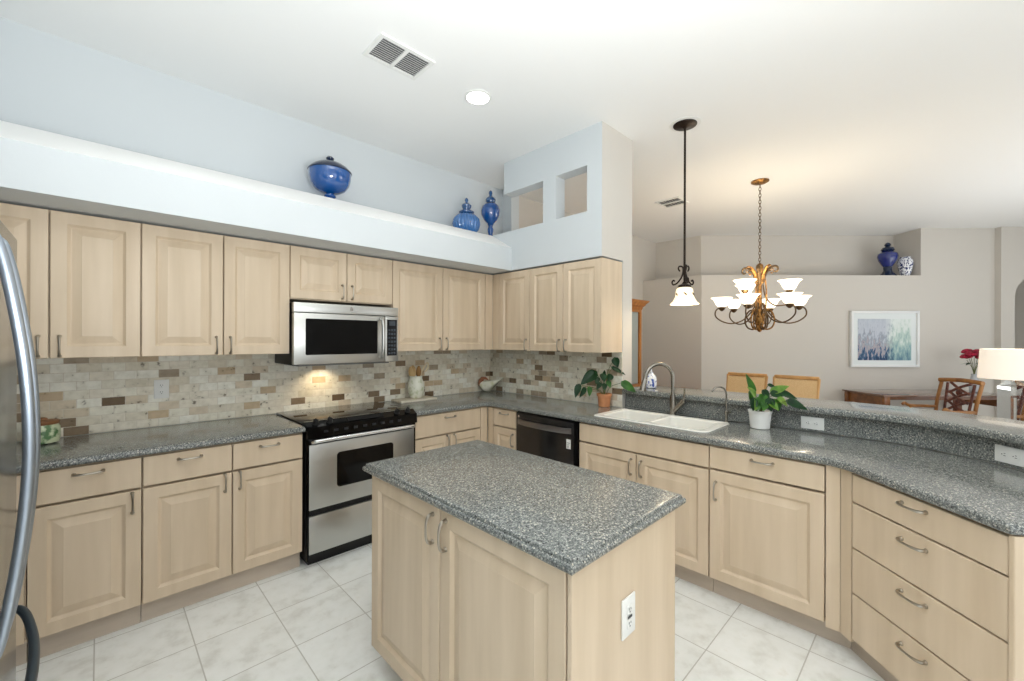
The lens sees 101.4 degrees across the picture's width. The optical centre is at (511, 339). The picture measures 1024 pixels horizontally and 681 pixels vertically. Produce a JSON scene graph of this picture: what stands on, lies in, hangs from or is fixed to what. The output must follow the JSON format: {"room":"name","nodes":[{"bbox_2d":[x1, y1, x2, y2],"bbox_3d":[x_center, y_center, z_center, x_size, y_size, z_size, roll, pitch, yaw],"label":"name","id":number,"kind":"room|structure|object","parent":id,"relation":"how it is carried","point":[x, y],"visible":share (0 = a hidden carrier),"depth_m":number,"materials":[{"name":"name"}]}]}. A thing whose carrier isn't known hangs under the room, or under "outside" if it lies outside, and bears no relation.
{"room":"kitchen","nodes":[
{"label":"kitchen","id":0,"kind":"room"},
{"bbox_2d":[0,17,655,441],"bbox_3d":[-0.415,-0.111,4.554,8.500,3.160,0.150,0,0,-44],"label":"wall","id":1,"kind":"structure","parent":0,"point":[49,82],"depth_m":2.82,"materials":[{"name":"white paint"}]},
{"bbox_2d":[0,203,140,358],"bbox_3d":[-2.420,-0.275,2.182,0.713,0.739,0.416,0,0,-44],"label":"upper cabinet","id":2,"kind":"object","parent":1,"relation":"attached to","point":[80,275],"visible":0.99,"depth_m":2.15,"materials":[{"name":"brown wood"}]},
{"bbox_2d":[154,379,168,398],"bbox_3d":[-2.221,0.315,2.656,0.074,0.118,0.009,0,0,-44],"label":"wall outlet","id":3,"kind":"object","parent":1,"relation":"attached to","point":[161,387],"visible":1,"depth_m":2.65,"materials":[{"name":"white plastic"}]},
{"bbox_2d":[140,223,289,356],"bbox_3d":[-1.895,-0.274,2.698,0.755,0.739,0.416,0,0,-44],"label":"upper cabinet","id":4,"kind":"object","parent":1,"relation":"attached to","point":[202,293],"visible":1,"depth_m":2.54,"materials":[{"name":"brown wood"}]},
{"bbox_2d":[17,350,489,441],"bbox_3d":[-1.603,0.322,3.276,3.816,0.459,0.008,0,0,-44],"label":"backsplash","id":5,"kind":"structure","parent":1,"relation":"attached to","point":[98,394],"depth_m":2.85,"materials":[{"name":"tile"}]},
{"bbox_2d":[0,120,511,273],"bbox_3d":[-1.350,-0.839,3.071,3.145,0.375,0.649,0,0,-44],"label":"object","id":6,"kind":"structure","parent":1,"relation":"attached to","point":[42,169],"depth_m":2.35,"materials":[{"name":"white paint"}]},
{"bbox_2d":[307,156,351,198],"bbox_3d":[-1.385,-1.210,3.190,0.314,0.366,0.314,0,0,-44],"label":"bowl","id":7,"kind":"object","parent":6,"relation":"on","point":[329,177],"visible":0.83,"depth_m":3.09,"materials":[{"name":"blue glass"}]},
{"bbox_2d":[452,198,479,231],"bbox_3d":[-0.447,-1.207,4.112,0.276,0.366,0.273,0,0,-44],"label":"jar","id":8,"kind":"object","parent":6,"relation":"on","point":[466,219],"visible":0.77,"depth_m":4.02,"materials":[{"name":"blue glass"}]},
{"bbox_2d":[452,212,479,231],"bbox_3d":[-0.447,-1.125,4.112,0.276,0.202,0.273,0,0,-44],"label":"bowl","id":9,"kind":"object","parent":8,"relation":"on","point":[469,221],"depth_m":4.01,"materials":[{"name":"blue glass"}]},
{"bbox_2d":[289,245,391,306],"bbox_3d":[-1.353,-0.459,3.229,0.758,0.366,0.416,0,0,-44],"label":"upper cabinet","id":10,"kind":"object","parent":1,"relation":"attached to","point":[316,275],"visible":0.99,"depth_m":3.08,"materials":[{"name":"brown wood"}]},
{"bbox_2d":[275,302,397,365],"bbox_3d":[-1.315,-0.032,3.203,0.772,0.437,0.492,0,0,-44],"label":"microwave","id":11,"kind":"object","parent":10,"relation":"attached to","point":[320,334],"visible":1,"depth_m":3.02,"materials":[{"name":"silver metal"}]},
{"bbox_2d":[381,260,492,350],"bbox_3d":[-0.696,-0.270,3.876,1.082,0.739,0.416,0,0,-44],"label":"upper cabinet","id":12,"kind":"object","parent":1,"relation":"attached to","point":[440,309],"visible":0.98,"depth_m":3.71,"materials":[{"name":"brown wood"}]},
{"bbox_2d":[16,543,884,680],"bbox_3d":[3.947,1.533,4.674,14.900,0.100,10.200,0,0,-44],"label":"floor","id":13,"kind":"structure","parent":0,"point":[312,622],"depth_m":2.02,"materials":[{"name":"beige tile"}]},
{"bbox_2d":[0,221,40,680],"bbox_3d":[-1.441,0.579,0.709,0.850,1.775,0.896,0,0,-44],"label":"refrigerator","id":14,"kind":"object","parent":13,"relation":"on","point":[17,352],"visible":1,"depth_m":1.03,"materials":[{"name":"grey metal"}]},
{"bbox_2d":[16,473,26,665],"bbox_3d":[-2.529,1.026,1.902,0.470,0.874,0.668,0,0,-44],"label":"base cabinet","id":15,"kind":"object","parent":13,"relation":"on","point":[21,636],"visible":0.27,"depth_m":1.85,"materials":[{"name":"brown wood"}]},
{"bbox_2d":[27,456,141,657],"bbox_3d":[-2.223,1.027,2.203,0.383,0.874,0.668,0,0,-44],"label":"base cabinet","id":16,"kind":"object","parent":13,"relation":"on","point":[84,559],"visible":0.97,"depth_m":1.99,"materials":[{"name":"brown wood"}]},
{"bbox_2d":[141,433,301,621],"bbox_3d":[-1.810,1.028,2.608,0.767,0.874,0.668,0,0,-44],"label":"base cabinet","id":17,"kind":"object","parent":13,"relation":"on","point":[216,520],"visible":0.99,"depth_m":2.35,"materials":[{"name":"brown wood"}]},
{"bbox_2d":[16,414,305,473],"bbox_3d":[-2.117,0.569,2.313,1.634,0.038,0.646,0,0,-44],"label":"countertop","id":18,"kind":"structure","parent":17,"relation":"on","point":[107,446],"depth_m":2.32,"materials":[{"name":"stone"}]},
{"bbox_2d":[40,417,60,444],"bbox_3d":[-2.479,0.480,2.212,0.132,0.136,0.132,0,0,-44],"label":"canister","id":19,"kind":"object","parent":18,"relation":"on","point":[50,428],"visible":0.57,"depth_m":2.20,"materials":[{"name":"green ceramic"}]},
{"bbox_2d":[276,402,416,564],"bbox_3d":[-1.222,0.988,3.139,0.792,0.958,0.718,0,0,-44],"label":"stove","id":20,"kind":"object","parent":13,"relation":"on","point":[338,441],"visible":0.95,"depth_m":2.84,"materials":[{"name":"silver metal"}]},
{"bbox_2d":[276,402,405,425],"bbox_3d":[-1.271,0.552,3.189,0.791,0.016,0.571,0,0,-44],"label":"cooktop","id":21,"kind":"object","parent":20,"relation":"in","point":[298,417],"depth_m":3.16,"materials":[{"name":"grey"}]},
{"bbox_2d":[415,406,486,452],"bbox_3d":[-0.694,1.032,3.705,0.741,0.874,0.668,0,0,-44],"label":"base cabinet","id":22,"kind":"object","parent":13,"relation":"on","point":[437,430],"visible":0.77,"depth_m":3.47,"materials":[{"name":"brown wood"}]},
{"bbox_2d":[380,390,1023,534],"bbox_3d":[0.734,0.578,2.702,1.372,0.038,4.087,0,0,-44],"label":"countertop","id":23,"kind":"structure","parent":22,"relation":"on","point":[989,494],"depth_m":2.06,"materials":[{"name":"stone"}]},
{"bbox_2d":[391,395,436,403],"bbox_3d":[-0.882,0.544,3.800,0.370,0.020,0.182,0,0,-44],"label":"board","id":24,"kind":"object","parent":23,"relation":"on","point":[423,398],"visible":1,"depth_m":3.73,"materials":[{"name":"beige wood"}]},
{"bbox_2d":[407,375,423,397],"bbox_3d":[-0.878,0.433,3.833,0.152,0.200,0.152,0,0,-44],"label":"utensil crock","id":25,"kind":"object","parent":24,"relation":"on","point":[415,387],"visible":0.97,"depth_m":3.78,"materials":[{"name":"beige ceramic"}]},
{"bbox_2d":[408,367,413,375],"bbox_3d":[-0.914,0.382,3.810,0.054,0.268,0.016,0,0,-15],"label":"wooden utensil","id":26,"kind":"object","parent":25,"relation":"in","point":[411,372],"visible":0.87,"depth_m":3.80,"materials":[{"name":"brown wood"}]},
{"bbox_2d":[416,366,420,375],"bbox_3d":[-0.861,0.380,3.855,0.040,0.273,0.030,0,0,-37],"label":"wooden utensil","id":27,"kind":"object","parent":25,"relation":"in","point":[418,370],"visible":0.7,"depth_m":3.85,"materials":[{"name":"brown wood"}]},
{"bbox_2d":[420,362,428,375],"bbox_3d":[-0.824,0.365,3.881,0.120,0.304,0.017,0,0,-39],"label":"wooden utensil","id":28,"kind":"object","parent":25,"relation":"in","point":[427,363],"visible":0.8,"depth_m":3.89,"materials":[{"name":"beige wood"}]},
{"bbox_2d":[478,377,502,391],"bbox_3d":[-0.222,0.475,4.427,0.291,0.158,0.130,0,0,15],"label":"bird","id":29,"kind":"object","parent":23,"relation":"on","point":[488,385],"visible":1,"depth_m":4.39},
{"bbox_2d":[574,357,635,406],"bbox_3d":[0.757,0.353,3.455,0.488,0.412,0.193,0,0,7],"label":"potted plant","id":30,"kind":"object","parent":23,"relation":"on","point":[604,399],"visible":1,"depth_m":3.44,"materials":[{"name":"green plant"}]},
{"bbox_2d":[594,408,728,444],"bbox_3d":[1.018,0.653,2.920,0.422,0.204,0.807,0,0,-44],"label":"sink","id":31,"kind":"object","parent":23,"relation":"in","point":[644,417],"visible":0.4,"depth_m":2.94,"materials":[{"name":"white ceramic"}]},
{"bbox_2d":[639,362,685,414],"bbox_3d":[1.099,0.363,3.078,0.334,0.394,0.091,0,0,2],"label":"faucet","id":32,"kind":"object","parent":23,"relation":"on","point":[674,407],"visible":0.98,"depth_m":3.07,"materials":[{"name":"silver metal"}]},
{"bbox_2d":[711,386,730,422],"bbox_3d":[1.409,0.438,2.831,0.121,0.245,0.056,0,0,20],"label":"tap","id":33,"kind":"object","parent":23,"relation":"on","point":[726,413],"visible":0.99,"depth_m":2.82,"materials":[{"name":"silver metal"}]},
{"bbox_2d":[746,374,807,429],"bbox_3d":[1.634,0.388,2.620,0.323,0.347,0.169,0,0,16],"label":"potted plant","id":34,"kind":"object","parent":23,"relation":"on","point":[759,416],"visible":1,"depth_m":2.61,"materials":[{"name":"green plant"}]},
{"bbox_2d":[625,394,1023,470],"bbox_3d":[1.746,0.506,2.475,0.414,0.112,2.541,0,0,-30],"label":"backsplash panel","id":35,"kind":"object","parent":23,"relation":"on","point":[975,447],"visible":0.69,"depth_m":2.38,"materials":[{"name":"stone"}]},
{"bbox_2d":[801,416,823,430],"bbox_3d":[1.832,0.512,2.557,0.009,0.074,0.118,0,0,-44],"label":"wall outlet","id":36,"kind":"object","parent":35,"relation":"attached to","point":[814,423],"visible":1,"depth_m":2.56,"materials":[{"name":"white plastic"}]},
{"bbox_2d":[995,444,1023,466],"bbox_3d":[2.188,0.511,1.841,0.009,0.074,0.118,0,0,-1],"label":"wall outlet","id":37,"kind":"object","parent":35,"relation":"attached to","point":[1014,456],"visible":1,"depth_m":1.84,"materials":[{"name":"white plastic"}]},
{"bbox_2d":[1000,451,1007,457],"bbox_3d":[2.186,0.511,1.862,0.002,0.027,0.027,0,0,0],"label":"receptacle","id":38,"kind":"object","parent":37,"relation":"attached to","point":[1003,454],"depth_m":1.86,"materials":[{"name":"grey plastic"}]},
{"bbox_2d":[1012,453,1018,460],"bbox_3d":[2.186,0.511,1.820,0.002,0.027,0.027,0,0,0],"label":"receptacle","id":39,"kind":"object","parent":37,"relation":"attached to","point":[1015,456],"depth_m":1.82,"materials":[{"name":"grey plastic"}]},
{"bbox_2d":[488,406,517,449],"bbox_3d":[0.098,1.034,3.811,0.598,0.874,0.360,0,0,-44],"label":"base cabinet","id":40,"kind":"object","parent":13,"relation":"on","point":[502,423],"visible":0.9,"depth_m":3.62,"materials":[{"name":"brown wood"}]},
{"bbox_2d":[363,440,685,680],"bbox_3d":[-0.026,1.014,1.694,0.684,0.914,1.171,0,0,-44],"label":"kitchen island","id":41,"kind":"object","parent":13,"relation":"on","point":[491,562],"visible":1,"depth_m":1.40,"materials":[{"name":"brown wood"}]},
{"bbox_2d":[621,591,634,640],"bbox_3d":[0.352,0.834,1.264,0.074,0.118,0.009,0,0,-44],"label":"wall outlet","id":42,"kind":"object","parent":41,"relation":"attached to","point":[627,604],"visible":1,"depth_m":1.26,"materials":[{"name":"white plastic"}]},
{"bbox_2d":[627,603,631,615],"bbox_3d":[0.354,0.813,1.262,0.027,0.027,0.002,0,0,-44],"label":"receptacle","id":43,"kind":"object","parent":42,"relation":"attached to","point":[629,605],"depth_m":1.26,"materials":[{"name":"grey plastic"}]},
{"bbox_2d":[627,617,631,629],"bbox_3d":[0.354,0.855,1.262,0.027,0.027,0.002,0,0,-44],"label":"receptacle","id":44,"kind":"object","parent":42,"relation":"attached to","point":[629,619],"depth_m":1.26,"materials":[{"name":"grey plastic"}]},
{"bbox_2d":[517,411,580,466],"bbox_3d":[0.430,1.036,3.436,0.616,0.872,0.629,0,0,-44],"label":"dishwasher","id":45,"kind":"object","parent":13,"relation":"on","point":[557,439],"visible":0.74,"depth_m":3.21,"materials":[{"name":"black metal"}]},
{"bbox_2d":[632,299,649,386],"bbox_3d":[1.369,0.458,5.825,1.320,2.035,0.530,0,0,-44],"label":"china cabinet","id":46,"kind":"object","parent":13,"relation":"on","point":[637,305],"visible":0.09,"depth_m":6.04,"materials":[{"name":"brown wood"}]},
{"bbox_2d":[579,422,713,591],"bbox_3d":[0.991,1.037,2.901,0.598,0.874,0.909,0,0,-44],"label":"base cabinet","id":47,"kind":"object","parent":13,"relation":"on","point":[681,467],"visible":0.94,"depth_m":2.54,"materials":[{"name":"brown wood"}]},
{"bbox_2d":[726,372,767,393],"bbox_3d":[2.858,0.958,5.235,0.540,1.049,0.486,0,0,-44],"label":"dining chair","id":48,"kind":"object","parent":13,"relation":"on","point":[737,382],"visible":0.25,"depth_m":5.38,"materials":[{"name":"brown wood"}]},
{"bbox_2d":[709,445,850,648],"bbox_3d":[1.531,1.039,2.352,0.598,0.874,0.625,0,0,-44],"label":"base cabinet","id":49,"kind":"object","parent":13,"relation":"on","point":[775,521],"visible":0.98,"depth_m":2.16,"materials":[{"name":"brown wood"}]},
{"bbox_2d":[773,375,820,398],"bbox_3d":[3.233,0.960,4.854,0.540,1.049,0.486,0,0,-44],"label":"dining chair","id":50,"kind":"object","parent":13,"relation":"on","point":[806,386],"visible":0.22,"depth_m":4.94,"materials":[{"name":"brown wood"}]},
{"bbox_2d":[842,389,996,410],"bbox_3d":[5.756,1.113,5.850,1.760,0.752,0.700,0,0,0],"label":"writing desk","id":51,"kind":"object","parent":13,"relation":"on","point":[870,396],"visible":0.34,"depth_m":5.73,"materials":[{"name":"brown wood"}]},
{"bbox_2d":[960,349,979,391],"bbox_3d":[6.527,0.436,5.921,0.261,0.606,0.284,0,0,-44],"label":"flower vase","id":52,"kind":"object","parent":51,"relation":"on","point":[967,353],"visible":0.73,"depth_m":5.90,"materials":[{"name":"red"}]},
{"bbox_2d":[840,469,1023,680],"bbox_3d":[1.743,1.039,1.633,0.484,0.874,0.719,0,0,1],"label":"base cabinet","id":53,"kind":"object","parent":13,"relation":"on","point":[929,592],"visible":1,"depth_m":1.55,"materials":[{"name":"brown wood"}]},
{"bbox_2d":[901,378,984,414],"bbox_3d":[5.233,0.982,5.100,0.523,1.019,0.550,0,0,0],"label":"wooden armchair","id":54,"kind":"object","parent":13,"relation":"on","point":[971,382],"visible":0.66,"depth_m":5.09,"materials":[{"name":"brown wood"}]},
{"bbox_3d":[4.296,1.185,3.600,0.560,0.600,0.560,0,0,-44],"label":"side table","id":55,"kind":"object","parent":13,"relation":"on","visible":0},
{"bbox_2d":[977,349,1023,420],"bbox_3d":[4.298,0.484,3.600,0.410,0.800,0.410,0,0,0],"label":"table lamp","id":56,"kind":"object","parent":55,"relation":"on","point":[1001,364],"visible":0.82,"depth_m":3.55,"materials":[{"name":"white fabric"}]},
{"bbox_2d":[481,190,499,235],"bbox_3d":[-0.222,-1.284,4.340,0.200,0.521,0.200,0,0,-44],"label":"urn","id":57,"kind":"object","parent":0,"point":[490,211],"visible":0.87,"depth_m":4.29,"materials":[{"name":"blue glass"}]},
{"bbox_2d":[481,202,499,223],"bbox_3d":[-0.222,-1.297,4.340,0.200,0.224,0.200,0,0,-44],"label":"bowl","id":58,"kind":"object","parent":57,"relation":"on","point":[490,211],"depth_m":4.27,"materials":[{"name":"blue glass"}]},
{"bbox_2d":[0,0,1023,242],"bbox_3d":[3.958,-1.736,4.674,14.900,0.120,10.200,0,0,-44],"label":"ceiling","id":59,"kind":"structure","parent":0,"point":[860,117],"depth_m":2.77,"materials":[{"name":"white paint"}]},
{"bbox_2d":[362,32,434,79],"bbox_3d":[-0.675,-1.685,2.512,0.350,0.012,0.240,0,0,-44],"label":"ceiling vent","id":60,"kind":"object","parent":59,"relation":"in","point":[385,50],"visible":1,"depth_m":2.50,"materials":[{"name":"white plastic"}]},
{"bbox_2d":[464,89,491,104],"bbox_3d":[-0.237,-1.685,2.923,0.190,0.009,0.190,0,0,-44],"label":"recessed light","id":61,"kind":"object","parent":59,"relation":"in","point":[474,96],"visible":1,"depth_m":2.91,"materials":[{"name":"white plastic"}]},
{"bbox_2d":[655,196,688,207],"bbox_3d":[1.961,-1.677,5.137,0.300,0.012,0.300,0,0,-44],"label":"ceiling vent","id":62,"kind":"object","parent":59,"relation":"in","point":[675,201],"visible":0.98,"depth_m":5.15,"materials":[{"name":"white plastic"}]},
{"bbox_2d":[669,116,700,304],"bbox_3d":[1.352,-0.979,3.279,0.230,1.410,0.230,0,0,-44],"label":"pendant lamp","id":63,"kind":"object","parent":59,"relation":"hanging from","point":[684,295],"visible":1,"depth_m":3.27,"materials":[{"name":"white glass"}]},
{"bbox_2d":[711,178,811,331],"bbox_3d":[2.630,-0.878,4.449,0.851,1.604,0.949,0,0,-13],"label":"chandelier","id":64,"kind":"object","parent":59,"relation":"hanging from","point":[790,298],"visible":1,"depth_m":4.40,"materials":[{"name":"gold metal"}]},
{"bbox_2d":[489,121,631,407],"bbox_3d":[0.332,-0.108,4.033,0.604,3.160,1.640,0,0,-44],"label":"wall","id":65,"kind":"structure","parent":0,"point":[598,150],"depth_m":3.50,"materials":[{"name":"white paint"}]},
{"bbox_2d":[490,350,622,406],"bbox_3d":[0.333,0.328,4.035,0.008,0.459,1.640,0,0,-44],"label":"backsplash","id":66,"kind":"structure","parent":65,"relation":"attached to","point":[550,374],"depth_m":3.98,"materials":[{"name":"tile"}]},
{"bbox_2d":[493,257,621,352],"bbox_3d":[0.347,-0.264,3.780,0.342,0.745,1.254,0,0,-44],"label":"upper cabinet","id":67,"kind":"object","parent":65,"relation":"attached to","point":[574,306],"visible":1,"depth_m":3.52,"materials":[{"name":"brown wood"}]},
{"bbox_2d":[643,228,994,416],"bbox_3d":[4.705,-0.094,6.620,5.097,3.160,1.052,0,0,7],"label":"wall","id":68,"kind":"structure","parent":0,"point":[951,281],"depth_m":6.31,"materials":[{"name":"grey paint"}]},
{"bbox_2d":[849,311,919,366],"bbox_3d":[5.570,-0.005,6.269,1.012,0.842,0.045,0,0,1],"label":"framed picture","id":69,"kind":"object","parent":68,"relation":"attached to","point":[876,338],"visible":1,"depth_m":6.27,"materials":[{"name":"white paper"}]},
{"bbox_2d":[877,242,898,274],"bbox_3d":[5.784,-1.226,6.453,0.256,0.530,0.256,0,0,-44],"label":"urn","id":70,"kind":"object","parent":68,"relation":"on","point":[888,257],"visible":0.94,"depth_m":6.40,"materials":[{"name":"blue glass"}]},
{"bbox_2d":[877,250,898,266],"bbox_3d":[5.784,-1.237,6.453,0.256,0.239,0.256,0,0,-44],"label":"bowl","id":71,"kind":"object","parent":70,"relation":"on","point":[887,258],"depth_m":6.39,"materials":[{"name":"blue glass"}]},
{"bbox_2d":[897,256,913,274],"bbox_3d":[6.023,-1.109,6.420,0.188,0.297,0.188,0,0,-44],"label":"ginger jar","id":72,"kind":"object","parent":68,"relation":"on","point":[904,264],"visible":0.83,"depth_m":6.36,"materials":[{"name":"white ceramic"}]},
{"bbox_2d":[627,407,1023,471],"bbox_3d":[1.813,0.963,2.496,0.527,1.027,2.637,0,0,-30],"label":"wall","id":73,"kind":"structure","parent":0,"point":[627,407],"depth_m":2.33,"materials":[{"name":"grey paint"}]},
{"bbox_2d":[622,385,1023,445],"bbox_3d":[1.924,0.428,2.498,0.862,0.042,2.873,0,0,-29],"label":"bar","id":74,"kind":"object","parent":73,"relation":"on","point":[994,428],"visible":0.93,"depth_m":2.37,"materials":[{"name":"stone"}]},
{"bbox_2d":[646,369,656,387],"bbox_3d":[1.156,0.323,3.484,0.088,0.162,0.088,0,0,-44],"label":"soap dispenser","id":75,"kind":"object","parent":74,"relation":"on","point":[651,380],"visible":0.81,"depth_m":3.45,"materials":[{"name":"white ceramic"}]},
{"bbox_2d":[994,227,1023,416],"bbox_3d":[8.831,-0.081,6.262,3.200,3.160,0.160,0,0,1],"label":"wall","id":76,"kind":"structure","parent":0,"point":[1009,241],"depth_m":6.20,"materials":[{"name":"grey paint"}]},
{"bbox_2d":[1015,280,1023,383],"bbox_3d":[8.644,-0.082,7.734,3.600,3.160,0.100,0,0,1],"label":"wall","id":77,"kind":"structure","parent":0,"point":[1019,294],"depth_m":7.68,"materials":[{"name":"grey paint"}]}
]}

